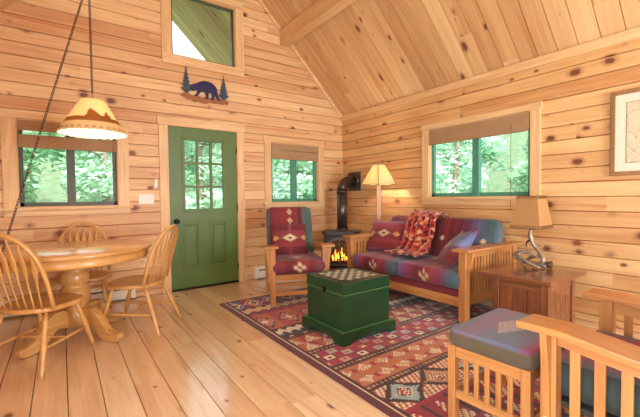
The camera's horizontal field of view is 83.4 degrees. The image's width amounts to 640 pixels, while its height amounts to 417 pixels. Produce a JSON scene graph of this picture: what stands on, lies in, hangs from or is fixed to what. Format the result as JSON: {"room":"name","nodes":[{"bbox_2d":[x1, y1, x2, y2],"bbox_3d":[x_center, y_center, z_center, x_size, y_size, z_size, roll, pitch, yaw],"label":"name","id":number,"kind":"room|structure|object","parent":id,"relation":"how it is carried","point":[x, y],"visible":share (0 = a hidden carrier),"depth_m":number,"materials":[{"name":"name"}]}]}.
{"room":"cabin living room","nodes":[
{"label":"cabin living room","id":0,"kind":"room"},
{"bbox_2d":[0,0,341,299],"bbox_3d":[-1.598,-1.388,4.640,4.730,4.818,0.150,-2,2,-36],"label":"wall","id":1,"kind":"structure","parent":0,"point":[276,96],"depth_m":4.20,"materials":[{"name":"brown wood"}]},
{"bbox_2d":[0,108,133,216],"bbox_3d":[-2.668,-0.460,3.842,1.160,1.058,0.165,-2,2,-36],"label":"window","id":2,"kind":"structure","parent":1,"relation":"in","point":[12,155],"depth_m":3.69,"materials":[{"name":"brown wood"}]},
{"bbox_2d":[17,119,115,197],"bbox_3d":[-2.643,-0.492,3.805,0.852,0.803,0.052,-2,2,-36],"label":"bamboo blind","id":3,"kind":"object","parent":2,"relation":"attached to","point":[24,140],"visible":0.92,"depth_m":3.71,"materials":[{"name":"wood"}]},
{"bbox_2d":[0,287,135,317],"bbox_3d":[-2.627,0.962,3.809,1.200,0.165,0.074,-2,2,-36],"label":"baseboard heater","id":4,"kind":"object","parent":1,"relation":"attached to","point":[95,292],"visible":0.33,"depth_m":3.98,"materials":[{"name":"white metal"}]},
{"bbox_2d":[139,194,153,203],"bbox_3d":[-2.049,-0.111,4.239,0.166,0.116,0.018,-2,2,-36],"label":"switch plate","id":5,"kind":"object","parent":1,"relation":"attached to","point":[143,198],"visible":1,"depth_m":4.24,"materials":[{"name":"white plastic"}]},
{"bbox_2d":[154,179,157,187],"bbox_3d":[-1.963,-0.301,4.292,0.040,0.105,0.026,-2,2,-36],"label":"remote","id":6,"kind":"object","parent":1,"relation":"attached to","point":[155,180],"visible":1,"depth_m":4.28,"materials":[{"name":"white plastic"}]},
{"bbox_2d":[157,115,246,293],"bbox_3d":[-1.510,-0.056,4.688,1.125,2.150,0.202,-2,2,-36],"label":"door","id":7,"kind":"structure","parent":1,"relation":"in","point":[209,240],"depth_m":4.65,"materials":[{"name":"green paint"}]},
{"bbox_2d":[160,0,243,77],"bbox_3d":[-1.509,-2.277,4.651,1.055,0.992,0.144,-2,2,-36],"label":"window","id":8,"kind":"structure","parent":1,"relation":"in","point":[234,8],"depth_m":4.70,"materials":[{"name":"brown wood"}]},
{"bbox_2d":[181,68,228,104],"bbox_3d":[-1.475,-1.572,4.613,0.627,0.455,0.032,-2,2,-36],"label":"wall art","id":9,"kind":"object","parent":1,"relation":"attached to","point":[207,87],"visible":1,"depth_m":4.60,"materials":[{"name":"blue paint"}]},
{"bbox_2d":[254,266,264,278],"bbox_3d":[-0.637,0.895,5.245,0.690,0.165,0.074,-2,2,-36],"label":"baseboard heater","id":10,"kind":"object","parent":1,"relation":"attached to","point":[259,271],"visible":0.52,"depth_m":5.06,"materials":[{"name":"white metal"}]},
{"bbox_2d":[258,0,280,29],"bbox_3d":[-1.079,-3.192,4.868,1.240,1.212,0.020,-2,2,-36],"label":"trim","id":11,"kind":"structure","parent":1,"relation":"attached to","point":[262,4],"depth_m":5.12,"materials":[{"name":"brown wood"}]},
{"bbox_2d":[263,136,326,208],"bbox_3d":[-0.394,-0.528,5.482,1.110,1.040,0.165,-2,2,-36],"label":"window","id":12,"kind":"structure","parent":1,"relation":"in","point":[317,200],"depth_m":5.48,"materials":[{"name":"brown wood"}]},
{"bbox_2d":[271,143,317,161],"bbox_3d":[-0.376,-0.846,5.443,0.822,0.228,0.038,-2,2,-36],"label":"bamboo blind","id":13,"kind":"object","parent":12,"relation":"attached to","point":[289,153],"visible":1,"depth_m":5.42,"materials":[{"name":"brown wood"}]},
{"bbox_2d":[290,44,341,117],"bbox_3d":[-0.058,-2.002,5.631,1.035,1.035,0.020,-2,2,-36],"label":"trim","id":14,"kind":"structure","parent":1,"relation":"attached to","point":[319,85],"depth_m":5.62,"materials":[{"name":"brown wood"}]},
{"bbox_2d":[280,0,356,46],"bbox_3d":[1.691,-2.436,2.212,0.140,0.213,7.600,-2,2,-36],"label":"beam","id":15,"kind":"structure","parent":1,"relation":"attached to","point":[318,13],"depth_m":4.64,"materials":[{"name":"brown wood"}]},
{"bbox_2d":[0,269,639,416],"bbox_3d":[0.700,1.239,1.577,5.030,0.300,7.900,-2,2,-36],"label":"floor","id":16,"kind":"structure","parent":0,"point":[208,361],"depth_m":2.39,"materials":[{"name":"brown wood"}]},
{"bbox_2d":[0,233,94,378],"bbox_3d":[-2.012,0.618,2.542,0.479,0.953,0.615,-1,2,2],"label":"chair","id":17,"kind":"object","parent":16,"relation":"on","point":[38,304],"visible":0.98,"depth_m":2.39,"materials":[{"name":"brown wood"}]},
{"bbox_2d":[0,239,151,358],"bbox_3d":[-2.052,0.700,3.007,1.178,0.754,1.178,-2,2,-36],"label":"dining table","id":18,"kind":"object","parent":16,"relation":"on","point":[73,258],"visible":0.79,"depth_m":2.89,"materials":[{"name":"brown wood"}]},
{"bbox_2d":[53,222,112,306],"bbox_3d":[-2.309,0.607,3.510,0.479,0.923,0.607,-2,2,-32],"label":"chair","id":19,"kind":"object","parent":16,"relation":"on","point":[95,275],"visible":0.47,"depth_m":3.64,"materials":[{"name":"brown wood"}]},
{"bbox_2d":[96,224,181,335],"bbox_3d":[-1.597,0.607,3.230,0.607,0.923,0.479,-1,2,1],"label":"chair","id":20,"kind":"object","parent":16,"relation":"on","point":[129,283],"visible":0.99,"depth_m":3.15,"materials":[{"name":"brown wood"}]},
{"bbox_2d":[322,172,360,269],"bbox_3d":[0.355,0.211,5.436,0.540,1.561,0.907,0,2,11],"label":"gas stove","id":21,"kind":"object","parent":16,"relation":"on","point":[338,257],"visible":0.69,"depth_m":5.37,"materials":[{"name":"black metal"}]},
{"bbox_2d":[361,164,395,220],"bbox_3d":[0.816,0.184,4.967,0.386,1.600,0.386,-2,2,-43],"label":"floor lamp","id":22,"kind":"object","parent":16,"relation":"on","point":[378,174],"visible":0.7,"depth_m":4.89,"materials":[{"name":"beige fabric"}]},
{"bbox_2d":[219,287,568,416],"bbox_3d":[0.950,1.040,2.910,2.175,0.009,3.962,-2,2,-36],"label":"rug","id":23,"kind":"object","parent":16,"relation":"on","point":[401,372],"visible":0.35,"depth_m":2.60,"materials":[{"name":"fabric"}]},
{"bbox_2d":[260,207,334,306],"bbox_3d":[-0.309,0.500,4.211,0.744,1.020,0.963,-1,2,-13],"label":"armchair","id":24,"kind":"object","parent":23,"relation":"on","point":[291,266],"visible":0.76,"depth_m":3.87,"materials":[{"name":"brown wood"}]},
{"bbox_2d":[271,223,307,254],"bbox_3d":[-0.364,0.373,4.281,0.420,0.375,0.197,-1,2,-13],"label":"throw pillow","id":25,"kind":"object","parent":24,"relation":"on","point":[289,239],"visible":0.8,"depth_m":4.23,"materials":[{"name":"fabric"}]},
{"bbox_2d":[266,207,313,251],"bbox_3d":[-0.378,0.286,4.495,0.574,0.644,0.125,-1,-18,-13],"label":"cushion","id":26,"kind":"object","parent":24,"relation":"on","point":[274,215],"depth_m":4.48,"materials":[{"name":"fabric"}]},
{"bbox_2d":[273,252,325,274],"bbox_3d":[-0.287,0.615,4.120,0.584,0.150,0.684,-1,2,-13],"label":"seat cushion","id":27,"kind":"object","parent":24,"relation":"on","point":[291,264],"depth_m":3.82,"materials":[{"name":"fabric"}]},
{"bbox_2d":[302,267,395,347],"bbox_3d":[0.238,0.801,3.103,0.574,0.472,0.574,-2,2,-36],"label":"storage chest","id":28,"kind":"object","parent":23,"relation":"on","point":[346,304],"visible":1,"depth_m":2.92,"materials":[{"name":"green paint"}]},
{"bbox_2d":[343,215,522,322],"bbox_3d":[1.172,0.552,4.048,0.977,0.890,1.710,-2,2,-36],"label":"loveseat","id":29,"kind":"object","parent":23,"relation":"on","point":[459,285],"visible":0.63,"depth_m":3.59,"materials":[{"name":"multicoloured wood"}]},
{"bbox_2d":[366,220,406,250],"bbox_3d":[0.831,0.344,4.476,0.501,0.378,0.244,1,2,42],"label":"throw pillow","id":30,"kind":"object","parent":29,"relation":"on","point":[387,235],"visible":0.8,"depth_m":4.40,"materials":[{"name":"fabric"}]},
{"bbox_2d":[353,251,432,274],"bbox_3d":[0.930,0.618,4.273,0.844,0.170,0.734,-2,2,-36],"label":"seat cushion","id":31,"kind":"object","parent":29,"relation":"on","point":[381,262],"depth_m":4.02,"materials":[{"name":"fabric"}]},
{"bbox_2d":[384,211,448,257],"bbox_3d":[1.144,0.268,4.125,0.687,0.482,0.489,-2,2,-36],"label":"throw blanket","id":32,"kind":"object","parent":29,"relation":"on","point":[419,230],"visible":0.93,"depth_m":4.06,"materials":[{"name":"red fabric"}]},
{"bbox_2d":[396,256,470,288],"bbox_3d":[1.337,0.630,3.708,0.844,0.170,0.766,-2,2,-36],"label":"seat cushion","id":33,"kind":"object","parent":29,"relation":"on","point":[423,270],"depth_m":3.46,"materials":[{"name":"fabric"}]},
{"bbox_2d":[436,229,478,266],"bbox_3d":[1.346,0.419,3.592,0.325,0.461,0.570,-1,2,2],"label":"throw pillow","id":34,"kind":"object","parent":29,"relation":"on","point":[447,258],"visible":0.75,"depth_m":3.40,"materials":[{"name":"fabric"}]},
{"bbox_2d":[432,217,503,255],"bbox_3d":[1.587,0.372,3.898,0.222,0.544,0.764,15,-8,-35],"label":"cushion","id":35,"kind":"object","parent":29,"relation":"on","point":[491,231],"depth_m":3.84,"materials":[{"name":"fabric"}]},
{"bbox_2d":[448,308,568,416],"bbox_3d":[0.988,0.833,1.843,0.550,0.467,0.409,-2,2,-38],"label":"footstool","id":36,"kind":"object","parent":23,"relation":"on","point":[492,341],"visible":0.72,"depth_m":1.70,"materials":[{"name":"grey fabric"}]},
{"bbox_2d":[448,308,563,369],"bbox_3d":[0.985,0.645,1.837,0.549,0.090,0.409,-2,2,-38],"label":"cushion","id":37,"kind":"object","parent":36,"relation":"on","point":[493,337],"depth_m":1.71,"materials":[{"name":"fabric"}]},
{"bbox_2d":[477,262,586,323],"bbox_3d":[1.771,0.772,3.012,0.690,0.500,0.570,-2,2,-36],"label":"side table","id":38,"kind":"object","parent":23,"relation":"on","point":[527,289],"visible":0.61,"depth_m":2.84,"materials":[{"name":"brown wood"}]},
{"bbox_2d":[510,195,552,268],"bbox_3d":[1.863,0.201,3.157,0.261,0.631,0.310,-2,2,-36],"label":"table lamp","id":39,"kind":"object","parent":38,"relation":"on","point":[532,213],"visible":1,"depth_m":3.10,"materials":[{"name":"fabric"}]},
{"bbox_2d":[516,288,639,416],"bbox_3d":[1.402,0.569,1.290,0.834,1.020,0.963,-2,2,-36],"label":"armchair","id":40,"kind":"object","parent":23,"relation":"on","point":[597,373],"visible":1,"depth_m":1.35,"materials":[{"name":"brown wood"}]},
{"bbox_2d":[561,331,639,416],"bbox_3d":[1.347,0.679,1.371,0.584,0.150,0.684,-2,2,-36],"label":"seat cushion","id":41,"kind":"object","parent":40,"relation":"on","point":[613,383],"depth_m":1.36,"materials":[{"name":"fabric"}]},
{"bbox_2d":[0,0,639,152],"bbox_3d":[0.061,-2.466,2.290,5.630,2.959,10.564,-2,2,-36],"label":"ceiling","id":42,"kind":"structure","parent":0,"point":[371,53],"depth_m":4.16,"materials":[{"name":"brown wood"}]},
{"bbox_2d":[2,0,126,252],"bbox_3d":[-2.247,-0.813,2.735,1.370,3.465,0.499,-2,2,-36],"label":"pendant lamp","id":43,"kind":"object","parent":42,"relation":"hanging from","point":[92,117],"visible":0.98,"depth_m":2.89,"materials":[{"name":"leather"}]},
{"bbox_2d":[342,26,639,332],"bbox_3d":[2.662,-0.227,2.961,0.150,2.500,7.600,-2,2,-36],"label":"wall","id":44,"kind":"structure","parent":0,"point":[595,214],"depth_m":3.37,"materials":[{"name":"brown wood"}]},
{"bbox_2d":[419,101,542,204],"bbox_3d":[1.779,-0.548,4.105,0.165,1.012,1.470,-2,2,-36],"label":"window","id":45,"kind":"structure","parent":44,"relation":"in","point":[429,195],"depth_m":4.08,"materials":[{"name":"brown wood"}]},
{"bbox_2d":[429,112,529,208],"bbox_3d":[1.742,-0.487,4.080,0.046,0.973,1.202,-2,2,-36],"label":"bamboo blind","id":46,"kind":"object","parent":45,"relation":"attached to","point":[516,123],"visible":1,"depth_m":3.96,"materials":[{"name":"wood"}]},
{"bbox_2d":[341,27,639,121],"bbox_3d":[2.579,-1.417,2.875,0.020,0.085,7.600,-2,2,-36],"label":"trim","id":47,"kind":"structure","parent":44,"relation":"attached to","point":[634,33],"depth_m":3.67,"materials":[{"name":"brown wood"}]},
{"bbox_2d":[609,87,639,175],"bbox_3d":[2.748,-0.620,2.669,0.026,0.704,0.950,-2,2,-36],"label":"framed picture","id":48,"kind":"object","parent":44,"relation":"attached to","point":[624,104],"visible":1,"depth_m":2.97,"materials":[{"name":"brown wood"}]},
{"bbox_2d":[626,100,639,162],"bbox_3d":[2.746,-0.620,2.667,0.001,0.500,0.740,-2,2,-36],"label":"print","id":49,"kind":"object","parent":48,"relation":"attached to","point":[633,107],"depth_m":2.93},
{"label":"outside","id":50,"kind":"structure","parent":0,"visible":0},
{"bbox_2d":[25,131,527,202],"bbox_3d":[-4.507,-14.298,20.668,60.000,31.281,60.000,-2,2,-36],"label":"ground","id":51,"kind":"structure","parent":50,"point":[50,189],"depth_m":19.61,"materials":[{"name":"green plant"}]},
{"bbox_2d":[22,130,48,202],"bbox_3d":[-6.571,-0.614,7.365,2.385,4.726,2.447,-2,2,-36],"label":"leafy tree","id":52,"kind":"object","parent":51,"relation":"on","point":[41,154],"visible":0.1,"depth_m":7.22,"materials":[{"name":"green plant"}]},
{"bbox_2d":[47,132,112,201],"bbox_3d":[-7.345,-2.025,11.761,3.985,6.656,4.177,-2,2,-36],"label":"leafy tree","id":53,"kind":"object","parent":51,"relation":"on","point":[58,155],"visible":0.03,"depth_m":10.49,"materials":[{"name":"green plant"}]},
{"bbox_2d":[59,135,112,201],"bbox_3d":[-5.145,-0.707,8.491,1.801,4.810,1.727,-2,2,-36],"label":"leafy tree","id":54,"kind":"object","parent":51,"relation":"on","point":[95,188],"visible":0.22,"depth_m":8.14,"materials":[{"name":"green plant"}]},
{"bbox_2d":[184,140,222,208],"bbox_3d":[-3.603,-0.805,10.730,2.178,4.794,2.389,-2,2,-36],"label":"leafy tree","id":55,"kind":"object","parent":51,"relation":"on","point":[217,193],"visible":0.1,"depth_m":10.70,"materials":[{"name":"green plant"}]},
{"bbox_2d":[185,144,221,207],"bbox_3d":[-4.454,-2.305,15.288,3.399,6.693,3.943,-2,2,-36],"label":"leafy tree","id":56,"kind":"object","parent":51,"relation":"on","point":[206,183],"visible":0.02,"depth_m":14.70,"materials":[{"name":"green plant"}]},
{"bbox_2d":[185,141,221,185],"bbox_3d":[-5.943,-4.009,20.936,5.054,8.694,4.817,-2,2,-36],"label":"leafy tree","id":57,"kind":"object","parent":51,"relation":"on","point":[217,158],"visible":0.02,"depth_m":19.86,"materials":[{"name":"green plant"}]},
{"bbox_2d":[272,159,312,198],"bbox_3d":[-1.085,-1.166,13.224,2.372,5.184,2.286,-2,2,-36],"label":"leafy tree","id":58,"kind":"object","parent":51,"relation":"on","point":[284,183],"visible":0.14,"depth_m":12.79,"materials":[{"name":"green plant"}]},
{"bbox_2d":[272,160,312,197],"bbox_3d":[-1.235,-2.965,18.015,4.122,7.532,3.770,-2,2,-36],"label":"leafy tree","id":59,"kind":"object","parent":51,"relation":"on","point":[307,172],"visible":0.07,"depth_m":17.46,"materials":[{"name":"green plant"}]},
{"bbox_2d":[436,137,490,192],"bbox_3d":[3.682,-1.215,9.976,2.013,5.538,1.699,-1,2,-16],"label":"leafy tree","id":60,"kind":"object","parent":51,"relation":"on","point":[453,187],"visible":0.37,"depth_m":9.93,"materials":[{"name":"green plant"}]},
{"bbox_2d":[436,135,512,192],"bbox_3d":[6.248,-2.771,16.163,4.214,7.089,4.050,-2,2,-36],"label":"leafy tree","id":61,"kind":"object","parent":51,"relation":"on","point":[487,142],"visible":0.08,"depth_m":15.32,"materials":[{"name":"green plant"}]},
{"bbox_2d":[507,160,527,191],"bbox_3d":[5.848,-1.156,8.668,2.171,5.237,2.392,0,2,17],"label":"leafy tree","id":62,"kind":"object","parent":51,"relation":"on","point":[519,175],"visible":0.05,"depth_m":9.30,"materials":[{"name":"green plant"}]},
{"bbox_2d":[519,132,527,166],"bbox_3d":[9.472,-3.270,13.020,4.321,8.042,3.973,-2,2,-36],"label":"leafy tree","id":63,"kind":"object","parent":51,"relation":"on","point":[523,148],"visible":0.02,"depth_m":12.98,"materials":[{"name":"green plant"}]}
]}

